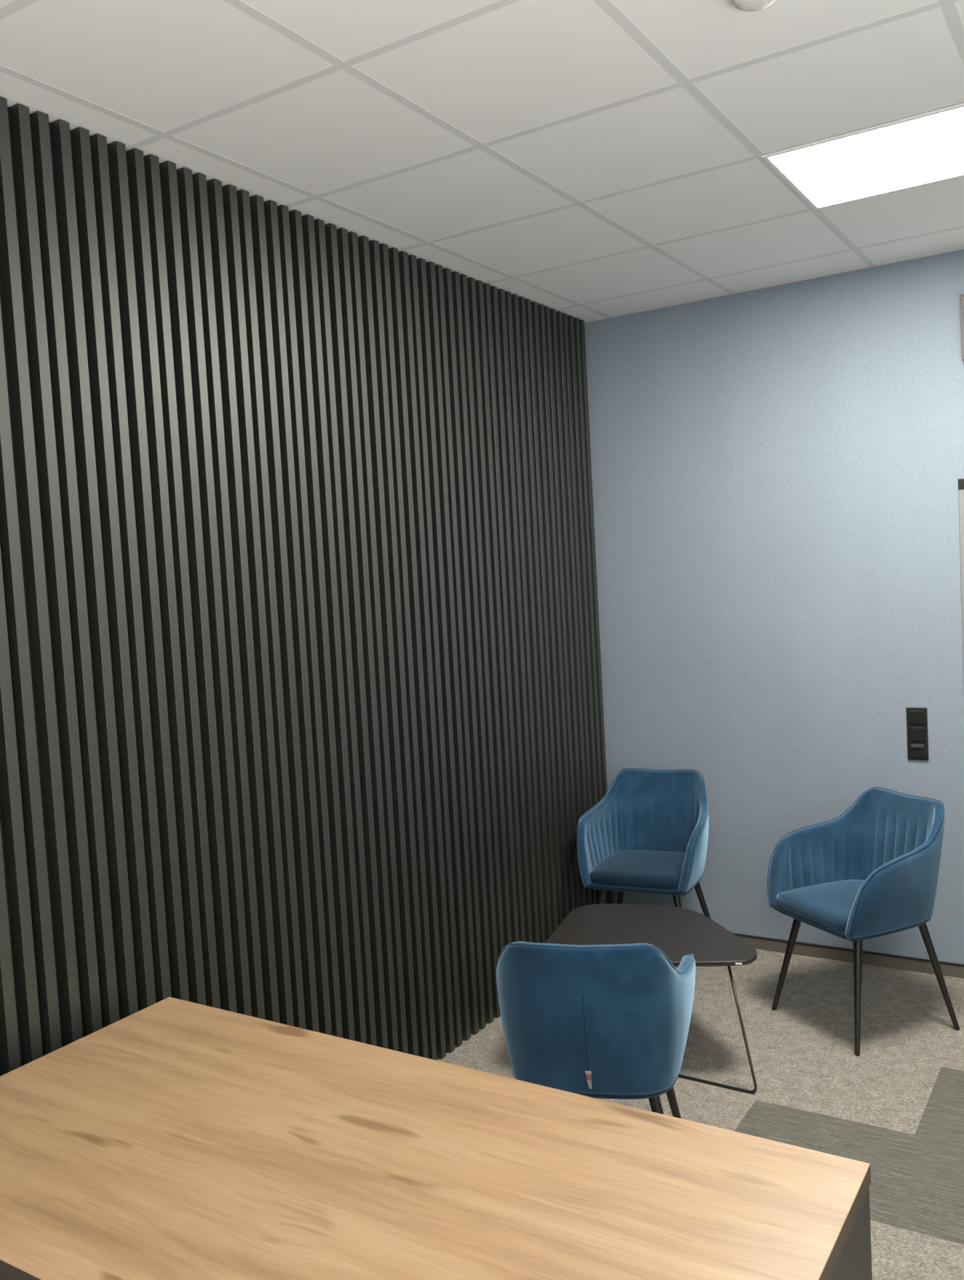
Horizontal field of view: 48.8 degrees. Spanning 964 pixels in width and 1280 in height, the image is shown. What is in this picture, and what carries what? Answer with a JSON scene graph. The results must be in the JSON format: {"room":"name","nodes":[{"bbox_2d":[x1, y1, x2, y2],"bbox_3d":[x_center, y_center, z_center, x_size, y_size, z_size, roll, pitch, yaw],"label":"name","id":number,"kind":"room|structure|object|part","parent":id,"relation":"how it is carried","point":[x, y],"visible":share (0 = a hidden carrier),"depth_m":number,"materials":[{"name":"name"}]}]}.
{"room":"office","nodes":[
{"label":"office","id":0,"kind":"room"},
{"bbox_2d":[0,0,963,322],"bbox_3d":[0.489,-1.316,1.083,4.548,0.060,7.300,-1,4,32],"label":"ceiling","id":1,"kind":"structure","parent":0,"point":[587,161],"depth_m":2.75,"materials":[{"name":"white tile"}]},
{"bbox_2d":[733,0,776,11],"bbox_3d":[0.566,-1.336,2.194,0.108,0.045,0.108,-1,4,32],"label":"smoke detector","id":2,"kind":"object","parent":1,"relation":"attached to","point":[742,5],"visible":1,"depth_m":2.20,"materials":[{"name":"white plastic"}]},
{"bbox_2d":[761,103,963,209],"bbox_3d":[1.236,-1.464,3.235,0.594,0.016,0.594,-1,4,32],"label":"recessed light","id":3,"kind":"object","parent":1,"relation":"in","point":[926,148],"visible":1,"depth_m":3.22,"materials":[{"name":"white plastic"}]},
{"bbox_2d":[436,948,963,1279],"bbox_3d":[0.677,1.690,1.346,4.598,0.001,7.450,-1,4,32],"label":"floor","id":4,"kind":"structure","parent":0,"point":[896,1107],"depth_m":3.69,"materials":[{"name":"beige carpet"}]},
{"bbox_2d":[0,996,872,1279],"bbox_3d":[-0.286,1.328,1.958,1.761,0.746,0.885,-1,4,32],"label":"desk","id":5,"kind":"object","parent":4,"relation":"on","point":[174,1139],"visible":1,"depth_m":1.88,"materials":[{"name":"brown wood"}]},
{"bbox_3d":[0.443,1.333,1.501,0.036,0.710,0.877,-1,4,32],"label":"panel","id":6,"kind":"part","parent":5,"relation":"part of","materials":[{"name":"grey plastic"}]},
{"bbox_2d":[496,941,695,1118],"bbox_3d":[0.324,1.183,2.988,0.565,0.851,0.534,-2,4,12],"label":"armchair","id":7,"kind":"object","parent":4,"relation":"on","point":[600,1021],"visible":1,"depth_m":2.75,"materials":[{"name":"blue fabric"}]},
{"bbox_3d":[0.330,1.180,3.017,0.474,0.032,0.457,-2,4,12],"label":"seat","id":8,"kind":"part","parent":7,"relation":"part of","materials":[{"name":"blue fabric"}]},
{"bbox_3d":[0.500,1.403,2.790,0.031,0.418,0.143,-6,5,-39],"label":"leg","id":9,"kind":"part","parent":7,"relation":"part of","materials":[{"name":"black metal"}]},
{"bbox_3d":[0.568,1.376,3.162,0.140,0.418,0.031,-6,4,-35],"label":"leg","id":10,"kind":"part","parent":7,"relation":"part of","materials":[{"name":"black metal"}]},
{"bbox_2d":[577,768,711,919],"bbox_3d":[0.753,1.049,4.774,0.564,0.851,0.534,-2,4,25],"label":"armchair","id":11,"kind":"object","parent":4,"relation":"on","point":[649,833],"visible":1,"depth_m":4.87,"materials":[{"name":"blue fabric"}]},
{"bbox_3d":[0.503,1.286,4.684,0.140,0.418,0.031,-5,4,-22],"label":"leg","id":12,"kind":"part","parent":11,"relation":"part of","materials":[{"name":"black metal"}]},
{"bbox_3d":[0.654,1.256,5.030,0.031,0.418,0.143,-5,4,-26],"label":"leg","id":13,"kind":"part","parent":11,"relation":"part of","materials":[{"name":"black metal"}]},
{"bbox_2d":[589,849,685,888],"bbox_3d":[0.734,1.014,4.733,0.427,0.060,0.432,-2,4,25],"label":"seat cushion","id":14,"kind":"object","parent":11,"relation":"on","point":[610,868],"depth_m":4.62,"materials":[{"name":"blue fabric"}]},
{"bbox_3d":[0.741,1.050,4.747,0.474,0.032,0.457,-2,4,25],"label":"seat","id":15,"kind":"part","parent":11,"relation":"part of","materials":[{"name":"blue fabric"}]},
{"bbox_3d":[0.859,1.276,4.520,0.031,0.418,0.140,-4,4,-19],"label":"leg","id":16,"kind":"part","parent":11,"relation":"part of","materials":[{"name":"black metal"}]},
{"bbox_3d":[1.022,1.246,4.861,0.143,0.418,0.031,-4,4,-14],"label":"leg","id":17,"kind":"part","parent":11,"relation":"part of","materials":[{"name":"black metal"}]},
{"bbox_2d":[544,903,757,1093],"bbox_3d":[0.662,1.315,4.015,0.770,0.419,0.676,-2,4,19],"label":"coffee table","id":18,"kind":"object","parent":4,"relation":"on","point":[678,932],"visible":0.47,"depth_m":4.00,"materials":[{"name":"black laminate"}]},
{"bbox_3d":[0.646,1.337,3.805,0.705,0.404,0.110,-1,4,32],"label":"wire leg","id":19,"kind":"part","parent":18,"relation":"part of","materials":[{"name":"black metal"}]},
{"bbox_2d":[767,786,959,1055],"bbox_3d":[1.470,1.049,4.117,0.534,0.851,0.565,-5,4,-23],"label":"armchair","id":20,"kind":"object","parent":4,"relation":"on","point":[871,871],"visible":1,"depth_m":4.13,"materials":[{"name":"blue fabric"}]},
{"bbox_3d":[1.218,1.274,4.230,0.140,0.418,0.031,-2,4,20],"label":"leg","id":21,"kind":"part","parent":20,"relation":"part of","materials":[{"name":"black metal"}]},
{"bbox_2d":[776,879,865,932],"bbox_3d":[1.429,1.014,4.098,0.432,0.060,0.427,-5,4,-23],"label":"seat cushion","id":22,"kind":"object","parent":20,"relation":"on","point":[824,904],"depth_m":4.09,"materials":[{"name":"blue fabric"}]},
{"bbox_3d":[1.444,1.050,4.105,0.457,0.032,0.474,-5,4,-23],"label":"seat","id":23,"kind":"part","parent":20,"relation":"part of","materials":[{"name":"blue fabric"}]},
{"bbox_3d":[1.372,1.287,3.870,0.031,0.418,0.140,-2,4,24],"label":"leg","id":24,"kind":"part","parent":20,"relation":"part of","materials":[{"name":"black metal"}]},
{"bbox_3d":[1.563,1.245,4.384,0.031,0.418,0.143,-2,4,16],"label":"leg","id":25,"kind":"part","parent":20,"relation":"part of","materials":[{"name":"black metal"}]},
{"bbox_3d":[1.722,1.259,4.013,0.143,0.418,0.031,-1,4,28],"label":"leg","id":26,"kind":"part","parent":20,"relation":"part of","materials":[{"name":"black metal"}]},
{"bbox_2d":[584,248,963,964],"bbox_3d":[2.454,-0.110,4.173,4.548,3.042,0.200,-1,4,32],"label":"wall","id":27,"kind":"structure","parent":0,"point":[776,470],"depth_m":4.73,"materials":[{"name":"paint"}]},
{"bbox_2d":[733,933,963,977],"bbox_3d":[1.365,1.404,4.876,1.614,0.057,0.013,-1,4,32],"label":"baseboard","id":28,"kind":"structure","parent":27,"relation":"attached to","point":[879,959],"depth_m":4.70,"materials":[{"name":"grey plastic"}]},
{"bbox_2d":[906,707,928,759],"bbox_3d":[1.838,0.395,4.477,0.083,0.221,0.022,-1,4,32],"label":"light switch panel","id":29,"kind":"object","parent":27,"relation":"attached to","point":[916,717],"visible":1,"depth_m":4.47,"materials":[{"name":"black plastic"}]},
{"bbox_2d":[908,710,924,724],"bbox_3d":[1.829,0.326,4.471,0.058,0.058,0.012,-1,4,32],"label":"rocker switch","id":30,"kind":"object","parent":29,"relation":"attached to","point":[915,717],"depth_m":4.47,"materials":[{"name":"black plastic"}]},
{"bbox_2d":[909,727,924,741],"bbox_3d":[1.833,0.397,4.475,0.058,0.058,0.012,-1,4,32],"label":"rocker switch","id":31,"kind":"object","parent":29,"relation":"attached to","point":[916,734],"depth_m":4.47,"materials":[{"name":"black plastic"}]},
{"bbox_2d":[910,743,924,757],"bbox_3d":[1.837,0.468,4.479,0.058,0.058,0.012,-1,4,32],"label":"socket","id":32,"kind":"object","parent":29,"relation":"attached to","point":[917,750],"depth_m":4.48,"materials":[{"name":"black plastic"}]},
{"bbox_2d":[957,478,963,681],"bbox_3d":[2.431,0.368,4.223,0.911,2.084,0.198,-1,4,32],"label":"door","id":33,"kind":"structure","parent":27,"relation":"in","point":[961,482],"depth_m":4.33,"materials":[{"name":"white"}]},
{"bbox_2d":[960,293,963,361],"bbox_3d":[2.137,-1.252,4.115,0.512,0.256,0.044,-1,4,32],"label":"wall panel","id":34,"kind":"object","parent":27,"relation":"attached to","point":[962,296],"visible":1,"depth_m":4.23,"materials":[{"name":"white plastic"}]},
{"bbox_3d":[-1.335,0.217,2.317,0.100,3.042,7.000,-1,4,32],"label":"wall","id":35,"kind":"structure","parent":0,"visible":0},
{"bbox_2d":[0,96,613,1075],"bbox_3d":[-0.623,0.141,3.313,0.048,2.988,4.549,-1,4,32],"label":"cladding","id":36,"kind":"object","parent":35,"relation":"attached to","point":[301,716],"visible":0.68,"depth_m":3.24,"materials":[{"name":"black wood"}]}
]}

